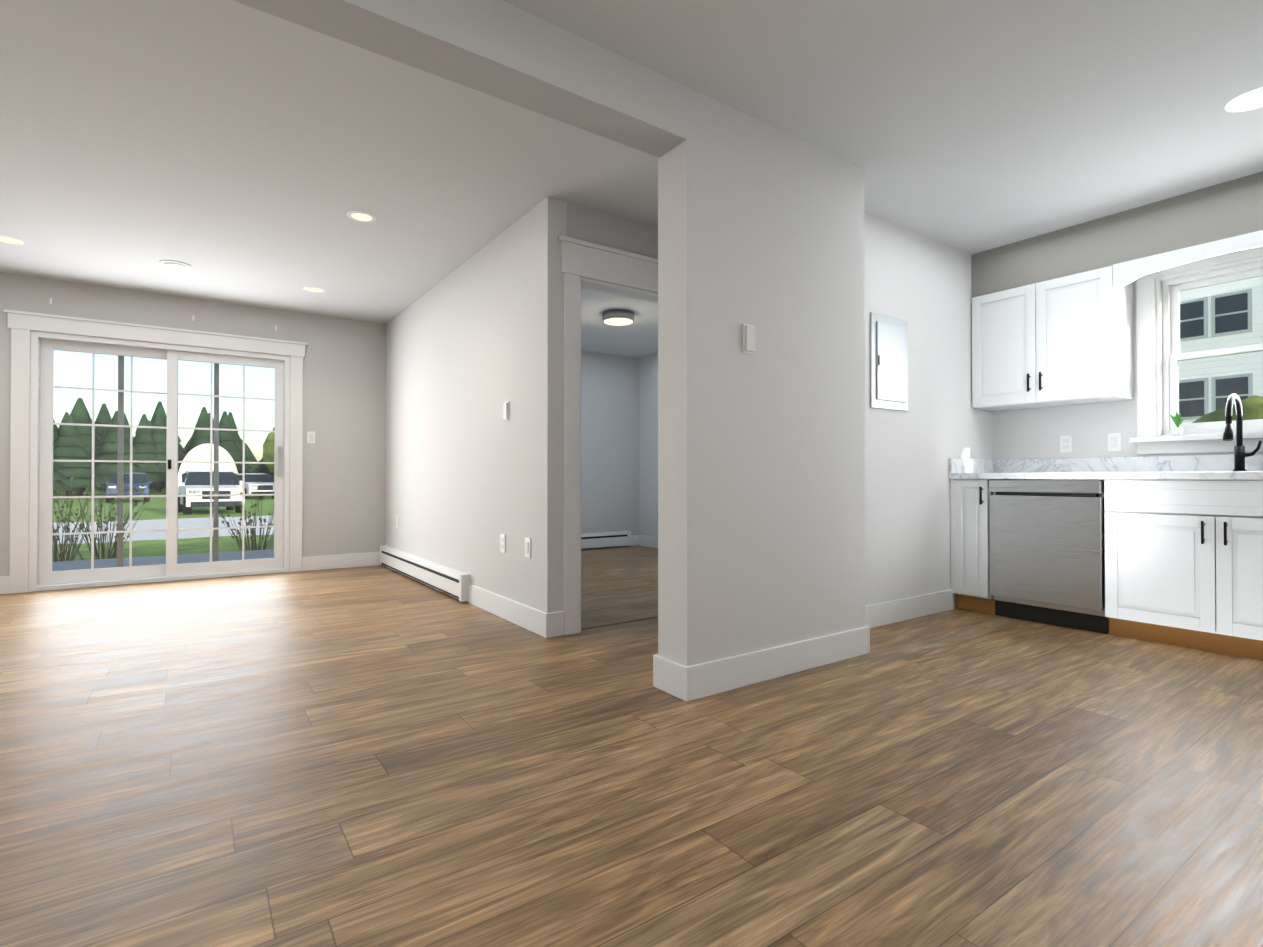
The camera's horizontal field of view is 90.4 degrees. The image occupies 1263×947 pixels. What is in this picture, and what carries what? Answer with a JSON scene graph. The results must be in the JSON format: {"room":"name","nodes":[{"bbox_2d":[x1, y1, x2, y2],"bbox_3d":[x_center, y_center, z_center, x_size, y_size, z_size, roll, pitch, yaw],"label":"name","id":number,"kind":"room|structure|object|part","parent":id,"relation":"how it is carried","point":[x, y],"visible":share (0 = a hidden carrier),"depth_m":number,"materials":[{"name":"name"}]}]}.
{"room":"kitchen","nodes":[
{"label":"kitchen","id":0,"kind":"room"},
{"bbox_2d":[0,272,638,575],"bbox_3d":[-3.013,-0.299,6.129,7.800,2.450,0.150,0,0,-35],"label":"wall","id":1,"kind":"structure","parent":0,"point":[344,455],"depth_m":6.14,"materials":[{"name":"grey paint"}]},
{"bbox_2d":[0,576,8,593],"bbox_3d":[-5.383,0.846,4.359,1.535,0.135,0.016,0,0,-35],"label":"baseboard","id":2,"kind":"structure","parent":1,"relation":"attached to","point":[4,580],"depth_m":4.78,"materials":[{"name":"white paint"}]},
{"bbox_2d":[3,309,307,593],"bbox_3d":[-3.932,-0.162,5.370,2.075,2.165,0.036,0,0,-35],"label":"door frame","id":3,"kind":"structure","parent":1,"relation":"attached to","point":[20,323],"depth_m":5.03,"materials":[{"name":"white paint"}]},
{"bbox_2d":[29,331,289,591],"bbox_3d":[-3.977,-0.094,5.433,1.785,2.030,0.142,0,0,-35],"label":"sliding glass door","id":4,"kind":"structure","parent":1,"relation":"in","point":[34,475],"depth_m":5.29,"materials":[{"name":"clear glass"}]},
{"bbox_2d":[39,339,178,584],"bbox_3d":[-4.332,-0.090,5.237,0.888,1.950,0.035,0,0,-35],"label":"door frame","id":5,"kind":"structure","parent":4,"relation":"attached to","point":[47,575],"depth_m":5.01,"materials":[{"name":"white plastic"}]},
{"bbox_2d":[52,353,166,568],"bbox_3d":[-4.332,-0.103,5.237,0.738,1.775,0.012,0,0,-35],"label":"muntins","id":6,"kind":"object","parent":5,"relation":"attached to","point":[93,425],"visible":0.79,"depth_m":5.21,"materials":[{"name":"white plastic"}]},
{"bbox_3d":[-4.332,-0.103,5.237,0.738,1.775,0.004,0,0,-35],"label":"fixed glass","id":7,"kind":"part","parent":4,"relation":"part of","materials":[{"name":"clear glass"}]},
{"bbox_2d":[117,356,218,566],"bbox_3d":[-4.032,-0.086,5.484,0.712,1.955,0.015,0,0,-35],"label":"screen","id":8,"kind":"object","parent":4,"relation":"attached to","point":[121,456],"depth_m":5.30,"materials":[{"name":"grey metal"}]},
{"bbox_2d":[166,350,283,576],"bbox_3d":[-3.645,-0.087,5.663,0.888,1.950,0.035,0,0,-35],"label":"sliding door frame","id":9,"kind":"structure","parent":4,"relation":"attached to","point":[173,568],"depth_m":5.58,"materials":[{"name":"white plastic"}]},
{"bbox_2d":[177,363,274,561],"bbox_3d":[-3.645,-0.100,5.663,0.738,1.775,0.012,0,0,-35],"label":"muntins","id":10,"kind":"object","parent":9,"relation":"attached to","point":[211,396],"visible":1,"depth_m":5.64,"materials":[{"name":"white plastic"}]},
{"bbox_3d":[-3.645,-0.100,5.663,0.738,1.775,0.004,0,0,-35],"label":"slider glass","id":11,"kind":"part","parent":4,"relation":"part of","materials":[{"name":"clear glass"}]},
{"bbox_3d":[-3.289,-0.116,5.859,0.024,0.280,0.052,0,0,-35],"label":"handle","id":12,"kind":"part","parent":4,"relation":"part of","materials":[{"name":"silver metal"}]},
{"bbox_2d":[49,298,276,330],"bbox_3d":[-3.939,-1.354,5.388,1.565,0.050,0.012,0,0,-35],"label":"clips","id":13,"kind":"object","parent":1,"relation":"attached to","point":[50,300],"visible":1,"depth_m":5.46,"materials":[{"name":"white plastic"}]},
{"bbox_2d":[307,431,314,443],"bbox_3d":[-3.061,-0.345,5.997,0.070,0.115,0.011,0,0,-35],"label":"light switch","id":14,"kind":"object","parent":1,"relation":"attached to","point":[310,436],"visible":1,"depth_m":5.99,"materials":[{"name":"white plastic"}]},
{"bbox_2d":[302,552,379,570],"bbox_3d":[-2.810,0.859,6.162,0.760,0.135,0.016,0,0,-35],"label":"baseboard","id":15,"kind":"structure","parent":1,"relation":"attached to","point":[309,563],"depth_m":6.13,"materials":[{"name":"white paint"}]},
{"bbox_2d":[581,531,630,548],"bbox_3d":[-0.670,0.829,7.630,1.578,0.190,0.067,0,0,-35],"label":"baseboard heater","id":16,"kind":"object","parent":1,"relation":"attached to","point":[604,539],"visible":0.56,"depth_m":7.84,"materials":[{"name":"white metal"}]},
{"bbox_2d":[233,0,686,157],"bbox_3d":[-1.599,-1.451,1.346,4.320,0.212,0.180,0,0,-35],"label":"header beam","id":17,"kind":"structure","parent":0,"point":[504,51],"depth_m":2.12,"materials":[{"name":"white paint"}]},
{"bbox_2d":[380,197,566,612],"bbox_3d":[-1.463,-0.307,4.956,0.187,2.450,3.550,0,0,-35],"label":"wall","id":18,"kind":"structure","parent":0,"point":[474,343],"depth_m":4.23,"materials":[{"name":"white paint"}]},
{"bbox_2d":[396,516,398,527],"bbox_3d":[-2.243,0.465,6.009,0.010,0.115,0.070,0,0,-35],"label":"outlet","id":19,"kind":"object","parent":18,"relation":"attached to","point":[397,521],"visible":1,"depth_m":5.99,"materials":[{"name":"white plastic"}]},
{"bbox_2d":[500,534,505,552],"bbox_3d":[-0.815,0.441,3.970,0.010,0.115,0.070,0,0,-35],"label":"outlet","id":20,"kind":"object","parent":18,"relation":"attached to","point":[503,543],"visible":1,"depth_m":3.96,"materials":[{"name":"white plastic"}]},
{"bbox_2d":[503,401,508,420],"bbox_3d":[-0.784,-0.389,3.924,0.019,0.120,0.060,0,0,-35],"label":"switch","id":21,"kind":"object","parent":18,"relation":"attached to","point":[505,411],"visible":0.98,"depth_m":3.91,"materials":[{"name":"white plastic"}]},
{"bbox_2d":[468,584,551,637],"bbox_3d":[-0.807,0.844,3.951,0.016,0.135,1.196,0,0,-35],"label":"baseboard","id":22,"kind":"structure","parent":18,"relation":"attached to","point":[539,622],"depth_m":3.82,"materials":[{"name":"white paint"}]},
{"bbox_2d":[525,537,530,557],"bbox_3d":[-0.609,0.434,3.675,0.011,0.115,0.070,0,0,-35],"label":"outlet","id":23,"kind":"object","parent":18,"relation":"attached to","point":[528,547],"visible":1,"depth_m":3.66,"materials":[{"name":"white plastic"}]},
{"bbox_2d":[552,611,563,634],"bbox_3d":[-1.414,0.851,5.055,0.016,0.135,3.430,0,0,-35],"label":"baseboard","id":24,"kind":"structure","parent":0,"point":[557,617],"depth_m":3.50,"materials":[{"name":"white paint"}]},
{"bbox_2d":[567,202,657,292],"bbox_3d":[0.850,-0.310,4.482,3.060,2.450,0.120,0,0,-35],"label":"wall","id":25,"kind":"structure","parent":0,"point":[599,228],"depth_m":3.74,"materials":[{"name":"grey paint"}]},
{"bbox_2d":[559,235,657,634],"bbox_3d":[-0.015,-0.210,3.869,1.040,2.240,0.178,0,0,-35],"label":"door frame","id":26,"kind":"structure","parent":25,"relation":"attached to","point":[587,265],"depth_m":3.57,"materials":[{"name":"white paint"}]},
{"bbox_2d":[0,546,1262,946],"bbox_3d":[-0.455,0.951,2.467,7.800,0.100,9.070,0,0,-35],"label":"floor","id":27,"kind":"structure","parent":0,"point":[374,756],"depth_m":1.83,"materials":[{"name":"laminate"}]},
{"bbox_2d":[581,615,657,629],"bbox_3d":[-0.019,0.907,3.868,0.744,0.006,0.045,0,0,-35],"label":"threshold strip","id":28,"kind":"object","parent":27,"relation":"on","point":[618,622],"visible":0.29,"depth_m":3.81,"materials":[{"name":"brown wood"}]},
{"bbox_2d":[949,478,976,611],"bbox_3d":[2.467,0.476,4.291,0.615,0.875,0.252,0,0,-35],"label":"base cabinet","id":29,"kind":"object","parent":27,"relation":"on","point":[963,511],"depth_m":4.16,"materials":[{"name":"white wood"}]},
{"bbox_2d":[973,478,1120,635],"bbox_3d":[2.692,0.475,3.919,0.582,0.873,0.737,0,0,-35],"label":"base cabinet","id":30,"kind":"object","parent":27,"relation":"on","point":[1049,549],"depth_m":3.72,"materials":[{"name":"white"}]},
{"bbox_2d":[989,479,1108,633],"bbox_3d":[2.688,0.474,3.917,0.592,0.873,0.605,0,0,-35],"label":"dishwasher","id":31,"kind":"object","parent":30,"relation":"in","point":[1048,537],"depth_m":3.73,"materials":[{"name":"silver metal"}]},
{"bbox_2d":[1121,482,1262,659],"bbox_3d":[3.175,0.469,3.281,0.615,0.875,0.988,0,0,-35],"label":"base cabinet","id":32,"kind":"object","parent":27,"relation":"on","point":[1164,549],"depth_m":3.20,"materials":[{"name":"white wood"}]},
{"bbox_2d":[949,470,1262,481],"bbox_3d":[3.198,0.011,3.239,0.633,0.040,2.820,0,0,-35],"label":"countertop","id":33,"kind":"structure","parent":32,"relation":"on","point":[1121,475],"depth_m":3.37,"materials":[{"name":"white stone"}]},
{"bbox_2d":[1223,394,1261,470],"bbox_3d":[3.232,-0.218,3.321,0.276,0.417,0.119,0,0,-35],"label":"faucet","id":34,"kind":"object","parent":33,"relation":"on","point":[1239,450],"depth_m":3.39,"materials":[{"name":"black metal"}]},
{"bbox_2d":[0,0,1262,357],"bbox_3d":[-0.455,-1.599,2.485,7.800,0.100,9.070,0,0,-35],"label":"ceiling","id":35,"kind":"structure","parent":0,"point":[232,152],"depth_m":2.83,"materials":[{"name":"white paint"}]},
{"bbox_2d":[0,235,24,244],"bbox_3d":[-4.110,-1.534,4.130,0.168,0.005,0.168,0,0,-35],"label":"recessed light","id":36,"kind":"object","parent":35,"relation":"in","point":[6,239],"visible":1,"depth_m":4.13,"materials":[{"name":"white paint"}]},
{"bbox_2d":[160,260,191,269],"bbox_3d":[-3.344,-1.526,4.605,0.190,0.018,0.190,0,0,-35],"label":"detector","id":37,"kind":"object","parent":35,"relation":"attached to","point":[173,264],"visible":0.98,"depth_m":4.58,"materials":[{"name":"white paint"}]},
{"bbox_2d":[303,287,324,292],"bbox_3d":[-2.640,-1.527,5.221,0.168,0.005,0.168,0,0,-35],"label":"recessed light","id":38,"kind":"object","parent":35,"relation":"in","point":[315,289],"visible":1,"depth_m":5.21,"materials":[{"name":"white paint"}]},
{"bbox_2d":[346,211,376,221],"bbox_3d":[-1.619,-1.537,3.763,0.168,0.005,0.168,0,0,-35],"label":"recessed light","id":39,"kind":"object","parent":35,"relation":"in","point":[360,216],"visible":1,"depth_m":3.75,"materials":[{"name":"white paint"}]},
{"bbox_2d":[603,309,633,325],"bbox_3d":[-0.124,-1.482,5.969,0.300,0.086,0.300,0,0,-35],"label":"ceiling light","id":40,"kind":"object","parent":35,"relation":"in","point":[618,317],"visible":1,"depth_m":5.87,"materials":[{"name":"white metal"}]},
{"bbox_2d":[604,318,632,325],"bbox_3d":[-0.124,-1.442,5.969,0.276,0.006,0.276,0,0,-35],"label":"diffuser","id":41,"kind":"object","parent":40,"relation":"attached to","point":[610,321],"depth_m":5.94,"materials":[{"name":"white plastic"}]},
{"bbox_2d":[1225,87,1262,111],"bbox_3d":[2.584,-1.545,2.591,0.194,0.005,0.194,0,0,-35],"label":"recessed light","id":42,"kind":"object","parent":35,"relation":"in","point":[1250,100],"visible":1,"depth_m":2.61,"materials":[{"name":"white paint"}]},
{"bbox_2d":[658,87,864,665],"bbox_3d":[0.646,-0.321,2.917,1.170,2.450,0.190,0,0,-35],"label":"wall","id":43,"kind":"structure","parent":0,"point":[761,497],"depth_m":2.73,"materials":[{"name":"white paint"}]},
{"bbox_2d":[653,654,676,690],"bbox_3d":[0.532,0.837,2.954,1.066,0.135,0.016,0,0,-35],"label":"baseboard","id":44,"kind":"structure","parent":43,"relation":"attached to","point":[664,669],"depth_m":2.59,"materials":[{"name":"white paint"}]},
{"bbox_2d":[743,324,754,353],"bbox_3d":[0.506,-0.578,2.693,0.062,0.125,0.019,0,0,-35],"label":"light switch","id":45,"kind":"object","parent":43,"relation":"attached to","point":[748,339],"visible":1,"depth_m":2.68,"materials":[{"name":"white plastic"}]},
{"bbox_2d":[676,619,875,701],"bbox_3d":[0.706,0.836,2.825,1.202,0.135,0.016,0,0,-35],"label":"baseboard","id":46,"kind":"structure","parent":43,"relation":"attached to","point":[691,682],"depth_m":2.74,"materials":[{"name":"white paint"}]},
{"bbox_2d":[864,212,993,607],"bbox_3d":[1.791,-0.313,4.054,2.010,2.450,0.120,0,0,-35],"label":"wall","id":47,"kind":"structure","parent":0,"point":[920,284],"depth_m":4.01,"materials":[{"name":"white paint"}]},
{"bbox_2d":[870,312,907,410],"bbox_3d":[1.575,-0.672,3.816,0.380,0.565,0.027,0,0,-35],"label":"box","id":48,"kind":"object","parent":47,"relation":"attached to","point":[888,362],"visible":0.98,"depth_m":3.79,"materials":[{"name":"grey metal"}]},
{"bbox_2d":[865,589,953,626],"bbox_3d":[1.584,0.843,3.819,1.410,0.135,0.016,0,0,-35],"label":"baseboard","id":49,"kind":"structure","parent":47,"relation":"attached to","point":[884,613],"depth_m":3.91,"materials":[{"name":"white paint"}]},
{"bbox_2d":[949,458,996,473],"bbox_3d":[2.387,-0.051,4.381,0.613,0.100,0.019,0,0,-35],"label":"backsplash","id":50,"kind":"structure","parent":47,"relation":"attached to","point":[956,465],"depth_m":4.34,"materials":[{"name":"white stone"}]},
{"bbox_2d":[639,256,1262,536],"bbox_3d":[2.283,-0.305,5.235,0.150,2.450,7.390,0,0,-35],"label":"wall","id":51,"kind":"structure","parent":0,"point":[1032,433],"depth_m":4.35,"materials":[{"name":"white paint"}]},
{"bbox_2d":[636,535,657,547],"bbox_3d":[1.079,0.863,6.801,0.016,0.135,3.430,0,0,-35],"label":"baseboard","id":52,"kind":"structure","parent":51,"relation":"attached to","point":[647,541],"depth_m":8.04,"materials":[{"name":"white paint"}]},
{"bbox_2d":[972,263,1135,410],"bbox_3d":[2.747,-0.845,4.148,0.340,0.774,0.830,0,0,-35],"label":"upper cabinet","id":53,"kind":"object","parent":51,"relation":"attached to","point":[1065,340],"depth_m":3.96,"materials":[{"name":"white wood"}]},
{"bbox_2d":[1060,435,1071,452],"bbox_3d":[2.908,-0.197,4.201,0.010,0.115,0.070,0,0,-35],"label":"outlet","id":54,"kind":"object","parent":51,"relation":"attached to","point":[1065,443],"visible":1,"depth_m":4.20,"materials":[{"name":"white plastic"}]},
{"bbox_2d":[1108,433,1120,450],"bbox_3d":[3.063,-0.199,3.980,0.011,0.115,0.070,0,0,-35],"label":"light switch","id":55,"kind":"object","parent":51,"relation":"attached to","point":[1114,441],"visible":1,"depth_m":3.98,"materials":[{"name":"white plastic"}]},
{"bbox_2d":[997,454,1262,473],"bbox_3d":[3.449,-0.057,3.415,0.020,0.100,2.820,0,0,-35],"label":"backsplash","id":56,"kind":"structure","parent":51,"relation":"attached to","point":[1231,461],"depth_m":3.86,"materials":[{"name":"white stone"}]},
{"bbox_2d":[1130,247,1262,453],"bbox_3d":[3.441,-0.702,3.510,0.215,1.160,1.010,0,0,-35],"label":"kitchen window","id":57,"kind":"structure","parent":51,"relation":"in","point":[1149,369],"depth_m":3.79,"materials":[{"name":"white paint"}]},
{"bbox_2d":[1170,412,1185,435],"bbox_3d":[3.218,-0.293,3.697,0.105,0.142,0.089,0,0,-35],"label":"plant pot","id":58,"kind":"object","parent":57,"relation":"on","point":[1176,418],"visible":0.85,"depth_m":3.69,"materials":[{"name":"white ceramic"}]},
{"bbox_3d":[3.496,-0.705,3.548,0.080,0.943,0.760,0,0,-35],"label":"kitchen window sashes","id":59,"kind":"part","parent":57,"relation":"part of","materials":[{"name":"white plastic"}]},
{"bbox_3d":[3.496,-0.705,3.548,0.034,0.807,0.624,0,0,-35],"label":"glass","id":60,"kind":"part","parent":57,"relation":"part of","materials":[{"name":"clear glass"}]},
{"bbox_2d":[971,171,1262,297],"bbox_3d":[3.329,-1.391,3.338,0.320,0.305,2.830,0,0,-35],"label":"wall","id":61,"kind":"structure","parent":0,"point":[1228,209],"depth_m":3.67,"materials":[{"name":"grey paint"}]},
{"label":"outside","id":62,"kind":"structure","parent":0,"visible":0},
{"bbox_2d":[53,488,273,561],"bbox_3d":[-28.875,1.764,40.689,240.000,0.200,220.000,0,0,-35],"label":"ground","id":63,"kind":"structure","parent":62,"point":[185,542],"depth_m":18.21,"materials":[{"name":"green plant"}]},
{"bbox_2d":[53,477,107,561],"bbox_3d":[-7.872,0.745,8.542,1.189,1.402,1.006,0,0,-35],"label":"shrub","id":64,"kind":"object","parent":63,"relation":"on","point":[61,556],"depth_m":8.56,"materials":[{"name":"green plant"}]},
{"bbox_2d":[53,470,161,559],"bbox_3d":[-6.944,0.695,8.225,1.280,1.498,1.184,0,0,-35],"label":"shrub","id":65,"kind":"object","parent":63,"relation":"on","point":[112,519],"depth_m":8.14,"materials":[{"name":"green plant"}]},
{"bbox_2d":[105,473,151,502],"bbox_3d":[-29.354,0.796,36.673,2.100,1.680,4.580,0,0,-37],"label":"car","id":66,"kind":"object","parent":63,"relation":"on","point":[135,476],"depth_m":35.45,"materials":[{"name":"blue paint"}]},
{"bbox_2d":[52,549,273,570],"bbox_3d":[-4.628,1.199,6.593,5.400,0.460,2.480,0,0,-35],"label":"deck","id":67,"kind":"object","parent":63,"relation":"on","point":[199,558],"depth_m":7.01,"materials":[{"name":"grey wood"}]},
{"bbox_2d":[53,398,273,498],"bbox_3d":[-40.395,-3.667,62.521,40.570,10.962,56.321,0,0,-35],"label":"evergreen trees","id":68,"kind":"object","parent":63,"relation":"on","point":[76,443],"depth_m":49.94,"materials":[{"name":"green plant"}]},
{"bbox_2d":[85,439,262,488],"bbox_3d":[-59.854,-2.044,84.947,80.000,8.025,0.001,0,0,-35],"label":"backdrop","id":69,"kind":"object","parent":63,"relation":"on","point":[247,454],"depth_m":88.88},
{"bbox_2d":[178,444,237,486],"bbox_3d":[-36.047,-0.299,53.383,4.200,4.100,9.000,0,0,-35],"label":"garage","id":70,"kind":"structure","parent":63,"relation":"on","point":[193,466],"depth_m":49.54,"materials":[{"name":"white"}]},
{"bbox_2d":[178,470,244,514],"bbox_3d":[-16.997,0.718,25.306,2.100,1.680,4.580,0,-1,-39],"label":"car","id":71,"kind":"object","parent":63,"relation":"on","point":[189,489],"depth_m":24.02,"materials":[{"name":"white paint"}]},
{"bbox_2d":[201,475,273,550],"bbox_3d":[-5.028,0.729,8.430,1.248,1.432,1.094,0,0,-35],"label":"shrub","id":72,"kind":"object","parent":63,"relation":"on","point":[252,532],"depth_m":8.40,"materials":[{"name":"green plant"}]},
{"bbox_2d":[237,473,273,498],"bbox_3d":[-25.257,0.833,41.985,4.580,1.680,2.100,0,-1,43],"label":"car","id":73,"kind":"object","parent":63,"relation":"on","point":[255,480],"depth_m":40.81,"materials":[{"name":"white paint"}]},
{"bbox_2d":[262,432,273,472],"bbox_3d":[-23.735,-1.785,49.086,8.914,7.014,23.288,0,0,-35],"label":"tree","id":74,"kind":"object","parent":63,"relation":"on","point":[269,456],"depth_m":54.31,"materials":[{"name":"green plant"}]},
{"bbox_2d":[1179,276,1262,422],"bbox_3d":[21.676,-2.529,19.963,9.000,8.100,36.000,0,0,-35],"label":"house","id":75,"kind":"structure","parent":63,"relation":"on","point":[1202,346],"depth_m":18.28,"materials":[{"name":"white"}]},
{"bbox_2d":[1179,288,1252,419],"bbox_3d":[18.113,-3.448,17.169,0.050,3.630,11.380,0,0,-35],"label":"frame","id":76,"kind":"object","parent":75,"relation":"attached to","point":[1213,386],"depth_m":18.50,"materials":[{"name":"white paint"}]},
{"bbox_2d":[1179,381,1203,416],"bbox_3d":[16.860,-2.236,18.968,0.030,1.050,0.700,0,0,-35],"label":"glass","id":77,"kind":"object","parent":76,"relation":"attached to","point":[1199,407],"depth_m":18.91,"materials":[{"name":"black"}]},
{"bbox_2d":[1180,300,1203,338],"bbox_3d":[16.860,-4.636,18.984,0.030,1.050,0.700,0,0,-35],"label":"glass","id":78,"kind":"object","parent":76,"relation":"attached to","point":[1194,305],"depth_m":18.90,"materials":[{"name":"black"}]},
{"bbox_2d":[1215,293,1247,333],"bbox_3d":[17.405,-4.641,18.206,0.030,1.050,0.700,0,0,-35],"label":"glass","id":79,"kind":"object","parent":76,"relation":"attached to","point":[1223,324],"depth_m":18.19,"materials":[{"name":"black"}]},
{"bbox_2d":[1216,377,1247,409],"bbox_3d":[17.405,-2.241,18.190,0.030,1.050,0.700,0,0,-35],"label":"glass","id":80,"kind":"object","parent":76,"relation":"attached to","point":[1237,380],"depth_m":18.24,"materials":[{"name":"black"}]},
{"bbox_2d":[1179,395,1262,423],"bbox_3d":[11.926,-0.744,14.037,6.311,4.448,8.629,0,0,-35],"label":"hedge","id":81,"kind":"object","parent":63,"relation":"on","point":[1245,411],"depth_m":13.27,"materials":[{"name":"green plant"}]}
]}

